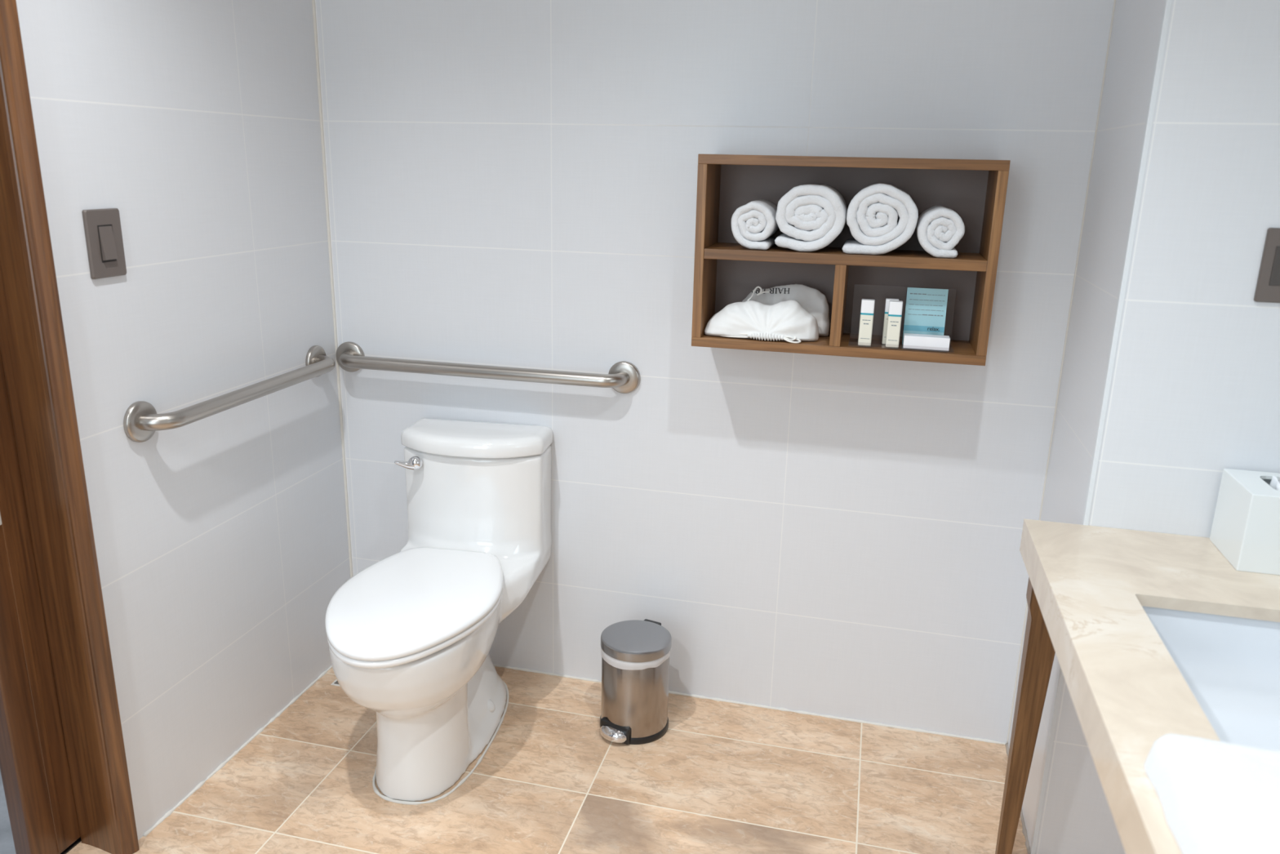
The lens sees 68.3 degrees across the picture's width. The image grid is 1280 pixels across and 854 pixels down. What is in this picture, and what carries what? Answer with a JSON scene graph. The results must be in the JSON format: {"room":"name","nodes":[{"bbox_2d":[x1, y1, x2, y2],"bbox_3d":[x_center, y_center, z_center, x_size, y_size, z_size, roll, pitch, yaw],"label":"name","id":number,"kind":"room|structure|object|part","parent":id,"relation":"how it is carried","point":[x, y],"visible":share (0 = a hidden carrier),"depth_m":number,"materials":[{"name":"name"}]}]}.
{"room":"hotel bathroom","nodes":[
{"label":"hotel bathroom","id":0,"kind":"room"},
{"bbox_2d":[16,0,350,839],"bbox_3d":[-0.976,-0.425,2.070,0.107,2.450,0.885,5,16,13],"label":"wall","id":1,"kind":"structure","parent":0,"point":[221,542],"depth_m":2.04,"materials":[{"name":"tile"}]},
{"bbox_2d":[81,208,126,279],"bbox_3d":[-0.994,-0.342,1.761,0.013,0.125,0.083,5,16,13],"label":"light switch","id":2,"kind":"object","parent":1,"relation":"attached to","point":[102,227],"visible":1,"depth_m":1.75,"materials":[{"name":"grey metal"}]},
{"bbox_2d":[123,345,334,442],"bbox_3d":[-0.888,-0.088,2.167,0.076,0.084,0.704,5,16,13],"label":"grab bar","id":3,"kind":"object","parent":1,"relation":"attached to","point":[141,420],"visible":1,"depth_m":1.99,"materials":[{"name":"silver metal"}]},
{"bbox_2d":[142,665,332,836],"bbox_3d":[-0.946,0.756,2.400,0.013,0.013,0.858,5,16,13],"label":"trim","id":4,"kind":"structure","parent":1,"relation":"attached to","point":[199,785],"depth_m":2.26,"materials":[{"name":"white"}]},
{"bbox_2d":[0,666,1027,853],"bbox_3d":[-1.007,1.129,1.161,4.115,0.050,3.400,5,16,13],"label":"floor","id":5,"kind":"structure","parent":0,"point":[722,777],"depth_m":2.18,"materials":[{"name":"tile"}]},
{"bbox_2d":[60,836,81,853],"bbox_3d":[-1.205,0.884,1.921,0.034,0.006,1.750,5,16,13],"label":"floor track","id":6,"kind":"object","parent":5,"relation":"on","point":[77,842],"depth_m":1.96,"materials":[{"name":"black plastic"}]},
{"bbox_2d":[330,679,340,686],"bbox_3d":[-0.782,0.696,2.622,0.106,0.003,0.106,5,16,13],"label":"floor drain","id":7,"kind":"object","parent":5,"relation":"on","point":[335,682],"visible":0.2,"depth_m":2.59,"materials":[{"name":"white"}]},
{"bbox_2d":[324,417,553,804],"bbox_3d":[-0.484,0.431,2.248,0.393,0.732,0.735,4,16,8],"label":"toilet","id":8,"kind":"object","parent":5,"relation":"on","point":[411,635],"visible":1,"depth_m":2.21,"materials":[{"name":"white ceramic"}]},
{"bbox_3d":[-0.589,0.096,2.368,0.051,0.030,0.024,-2,16,-12],"label":"lever arm","id":9,"kind":"part","parent":8,"relation":"part of","materials":[{"name":"silver metal"}]},
{"bbox_3d":[-0.510,0.386,2.134,0.370,0.022,0.538,4,16,8],"label":"seat lid","id":10,"kind":"part","parent":8,"relation":"part of","materials":[{"name":"white plastic"}]},
{"bbox_3d":[-0.511,0.406,2.139,0.367,0.017,0.536,4,16,8],"label":"seat","id":11,"kind":"part","parent":8,"relation":"part of","materials":[{"name":"white plastic"}]},
{"bbox_3d":[-0.566,0.091,2.373,0.035,0.035,0.024,4,16,8],"label":"flush lever","id":12,"kind":"part","parent":8,"relation":"part of","materials":[{"name":"silver metal"}]},
{"bbox_3d":[-0.425,0.029,2.415,0.374,0.046,0.186,4,16,8],"label":"tank lid","id":13,"kind":"part","parent":8,"relation":"part of","materials":[{"name":"white ceramic"}]},
{"bbox_2d":[600,618,671,744],"bbox_3d":[-0.018,0.644,2.397,0.189,0.256,0.178,-3,16,-16],"label":"pedal bin","id":14,"kind":"object","parent":5,"relation":"on","point":[635,654],"visible":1,"depth_m":2.33,"materials":[{"name":"silver metal"}]},
{"bbox_3d":[-0.010,0.534,2.368,0.178,0.026,0.178,5,16,13],"label":"lid","id":15,"kind":"part","parent":14,"relation":"part of","materials":[{"name":"silver metal"}]},
{"bbox_2d":[995,519,1279,853],"bbox_3d":[0.822,0.774,1.089,0.594,0.750,1.636,5,16,13],"label":"vanity","id":16,"kind":"object","parent":5,"relation":"on","point":[1152,636],"visible":0.82,"depth_m":1.49,"materials":[{"name":"beige stone"}]},
{"bbox_3d":[0.773,0.583,1.886,0.061,0.685,0.052,5,16,13],"label":"leg","id":17,"kind":"part","parent":16,"relation":"part of","materials":[{"name":"brown wood"}]},
{"bbox_2d":[1142,605,1279,750],"bbox_3d":[0.891,0.442,1.254,0.403,0.154,0.579,5,16,13],"label":"basin","id":18,"kind":"object","parent":16,"relation":"in","point":[1228,660],"depth_m":1.49,"materials":[{"name":"white ceramic"}]},
{"bbox_2d":[1143,733,1279,853],"bbox_3d":[0.731,0.431,0.835,0.430,0.043,0.439,5,16,13],"label":"folded towel","id":19,"kind":"object","parent":16,"relation":"on","point":[1215,797],"visible":1,"depth_m":0.97,"materials":[{"name":"white fabric"}]},
{"bbox_2d":[1209,468,1279,574],"bbox_3d":[1.101,0.160,1.636,0.140,0.148,0.146,5,16,13],"label":"tissue box","id":20,"kind":"object","parent":16,"relation":"on","point":[1246,527],"visible":1,"depth_m":1.60,"materials":[{"name":"white paint"}]},
{"bbox_2d":[315,0,1114,742],"bbox_3d":[0.308,-0.449,2.256,2.535,2.450,0.100,5,16,13],"label":"wall","id":21,"kind":"structure","parent":0,"point":[511,183],"depth_m":2.32,"materials":[{"name":"tile"}]},
{"bbox_2d":[311,0,352,577],"bbox_3d":[-0.816,-0.534,2.470,0.009,2.450,0.009,5,16,13],"label":"trim","id":22,"kind":"structure","parent":21,"relation":"attached to","point":[313,1],"depth_m":2.50,"materials":[{"name":"white"}]},
{"bbox_2d":[335,341,639,393],"bbox_3d":[-0.420,-0.148,2.433,0.849,0.084,0.076,5,16,13],"label":"grab bar","id":23,"kind":"object","parent":21,"relation":"attached to","point":[624,377],"visible":1,"depth_m":2.39,"materials":[{"name":"silver metal"}]},
{"bbox_2d":[493,663,1006,744],"bbox_3d":[0.043,0.723,2.594,1.827,0.012,0.012,5,16,13],"label":"trim","id":24,"kind":"structure","parent":21,"relation":"attached to","point":[918,730],"depth_m":2.51,"materials":[{"name":"white"}]},
{"bbox_2d":[691,153,1010,365],"bbox_3d":[0.447,-0.379,2.084,0.628,0.416,0.190,5,16,13],"label":"wall shelf","id":25,"kind":"object","parent":21,"relation":"attached to","point":[726,271],"visible":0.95,"depth_m":2.09,"materials":[{"name":"brown wood"}]},
{"bbox_3d":[0.152,-0.405,2.153,0.020,0.374,0.190,5,16,13],"label":"panel","id":26,"kind":"part","parent":25,"relation":"part of","materials":[{"name":"brown wood"}]},
{"bbox_2d":[731,199,778,249],"bbox_3d":[0.261,-0.454,2.107,0.096,0.102,0.167,5,16,13],"label":"rolled towel","id":27,"kind":"object","parent":25,"relation":"on","point":[753,224],"visible":0.99,"depth_m":2.04,"materials":[{"name":"white fabric"}]},
{"bbox_2d":[704,284,829,342],"bbox_3d":[0.291,-0.265,2.142,0.275,0.114,0.165,5,16,13],"label":"drawstring bag","id":28,"kind":"object","parent":25,"relation":"on","point":[792,313],"visible":1,"depth_m":2.10,"materials":[{"name":"white fabric"}]},
{"bbox_2d":[774,183,847,251],"bbox_3d":[0.379,-0.461,2.073,0.148,0.140,0.168,5,16,13],"label":"rolled towel","id":29,"kind":"object","parent":25,"relation":"on","point":[810,217],"visible":1,"depth_m":2.00,"materials":[{"name":"white fabric"}]},
{"bbox_3d":[0.446,-0.377,2.081,0.587,0.022,0.182,5,16,13],"label":"shelf","id":30,"kind":"part","parent":25,"relation":"part of","materials":[{"name":"brown wood"}]},
{"bbox_2d":[842,182,918,254],"bbox_3d":[0.521,-0.452,2.040,0.150,0.146,0.168,5,16,13],"label":"rolled towel","id":31,"kind":"object","parent":25,"relation":"on","point":[876,227],"visible":1,"depth_m":1.97,"materials":[{"name":"white fabric"}]},
{"bbox_2d":[915,205,964,257],"bbox_3d":[0.639,-0.419,2.018,0.094,0.101,0.168,5,16,13],"label":"rolled towel","id":32,"kind":"object","parent":25,"relation":"on","point":[939,228],"visible":1,"depth_m":1.95,"materials":[{"name":"white fabric"}]},
{"bbox_3d":[0.742,-0.353,2.014,0.020,0.374,0.190,5,16,13],"label":"panel","id":33,"kind":"part","parent":25,"relation":"part of","materials":[{"name":"brown wood"}]},
{"bbox_3d":[0.570,-0.237,2.051,0.218,0.124,0.107,5,16,13],"label":"acrylic tray","id":34,"kind":"object","parent":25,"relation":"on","visible":0},
{"bbox_2d":[857,298,875,346],"bbox_3d":[0.488,-0.226,2.037,0.028,0.098,0.021,5,16,13],"label":"toiletry bottle","id":35,"kind":"object","parent":34,"relation":"on","point":[867,310],"visible":1,"depth_m":2.03,"materials":[{"name":"beige plastic"}]},
{"bbox_2d":[881,297,898,344],"bbox_3d":[0.546,-0.230,2.058,0.028,0.098,0.021,5,16,13],"label":"toiletry bottle","id":36,"kind":"object","parent":34,"relation":"on","point":[887,300],"visible":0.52,"depth_m":2.05,"materials":[{"name":"beige plastic"}]},
{"bbox_2d":[885,300,902,347],"bbox_3d":[0.545,-0.221,2.024,0.028,0.098,0.021,5,16,13],"label":"toiletry bottle","id":37,"kind":"object","parent":34,"relation":"on","point":[895,313],"visible":1,"depth_m":2.02,"materials":[{"name":"beige plastic"}]},
{"bbox_2d":[902,287,948,343],"bbox_3d":[0.618,-0.238,2.046,0.085,0.122,0.019,5,16,13],"label":"leaflet","id":38,"kind":"object","parent":34,"relation":"in","point":[925,308],"visible":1,"depth_m":2.05,"materials":[{"name":"teal paper"}]},
{"bbox_2d":[907,293,943,315],"bbox_3d":[0.620,-0.265,2.044,0.073,0.046,0.005,5,16,13],"label":"print","id":39,"kind":"object","parent":38,"relation":"attached to","point":[918,304],"depth_m":2.04,"materials":[{"name":"grey"}]},
{"bbox_2d":[902,333,950,351],"bbox_3d":[0.614,-0.182,2.025,0.094,0.027,0.035,5,16,13],"label":"carton","id":40,"kind":"object","parent":34,"relation":"on","point":[921,341],"visible":1,"depth_m":2.01,"materials":[{"name":"white"}]},
{"bbox_2d":[1005,742,1031,853],"bbox_3d":[0.877,0.855,2.192,0.015,0.015,0.410,5,16,13],"label":"trim","id":41,"kind":"structure","parent":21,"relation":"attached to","point":[1024,830],"depth_m":2.07,"materials":[{"name":"beige tile"}]},
{"bbox_2d":[1006,0,1115,742],"bbox_3d":[0.954,-0.377,2.053,0.004,2.450,0.004,5,16,13],"label":"trim","id":42,"kind":"structure","parent":21,"relation":"attached to","point":[1114,3],"depth_m":2.09,"materials":[{"name":"white"}]},
{"bbox_2d":[1008,0,1279,853],"bbox_3d":[1.190,-0.299,1.794,0.588,2.450,0.413,5,16,13],"label":"wall pillar","id":43,"kind":"structure","parent":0,"point":[1194,393],"depth_m":1.68,"materials":[{"name":"tile"}]},
{"bbox_2d":[1030,0,1172,853],"bbox_3d":[0.859,-0.272,1.672,0.009,2.450,0.014,5,16,13],"label":"trim","id":44,"kind":"structure","parent":43,"relation":"attached to","point":[1167,3],"depth_m":1.70,"materials":[{"name":"white"}]},
{"bbox_2d":[1253,227,1279,302],"bbox_3d":[1.099,-0.272,1.599,0.083,0.125,0.009,5,16,13],"label":"wall outlet","id":45,"kind":"object","parent":43,"relation":"attached to","point":[1268,285],"visible":1,"depth_m":1.61,"materials":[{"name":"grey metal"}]},
{"bbox_2d":[1268,245,1279,285],"bbox_3d":[1.098,-0.272,1.597,0.050,0.066,0.003,5,16,13],"label":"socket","id":46,"kind":"object","parent":45,"relation":"attached to","point":[1273,251],"depth_m":1.60,"materials":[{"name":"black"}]},
{"bbox_3d":[-1.178,-1.206,0.917,0.107,0.330,0.965,5,16,13],"label":"wall","id":47,"kind":"structure","parent":0,"visible":0},
{"bbox_2d":[0,0,139,853],"bbox_3d":[-1.192,-0.031,1.245,0.133,2.130,0.964,5,16,13],"label":"door frame","id":48,"kind":"structure","parent":47,"relation":"in","point":[33,348],"depth_m":1.73,"materials":[{"name":"brown wood"}]},
{"bbox_2d":[0,349,80,853],"bbox_3d":[-1.107,-0.185,1.925,0.046,2.038,0.702,5,16,13],"label":"door","id":49,"kind":"structure","parent":48,"relation":"attached to","point":[34,767],"depth_m":1.81,"materials":[{"name":"brown wood"}]},
{"bbox_3d":[-1.158,-0.109,1.654,0.003,2.020,0.018,5,16,13],"label":"moulding","id":50,"kind":"part","parent":49,"relation":"part of","materials":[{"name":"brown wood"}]}
]}

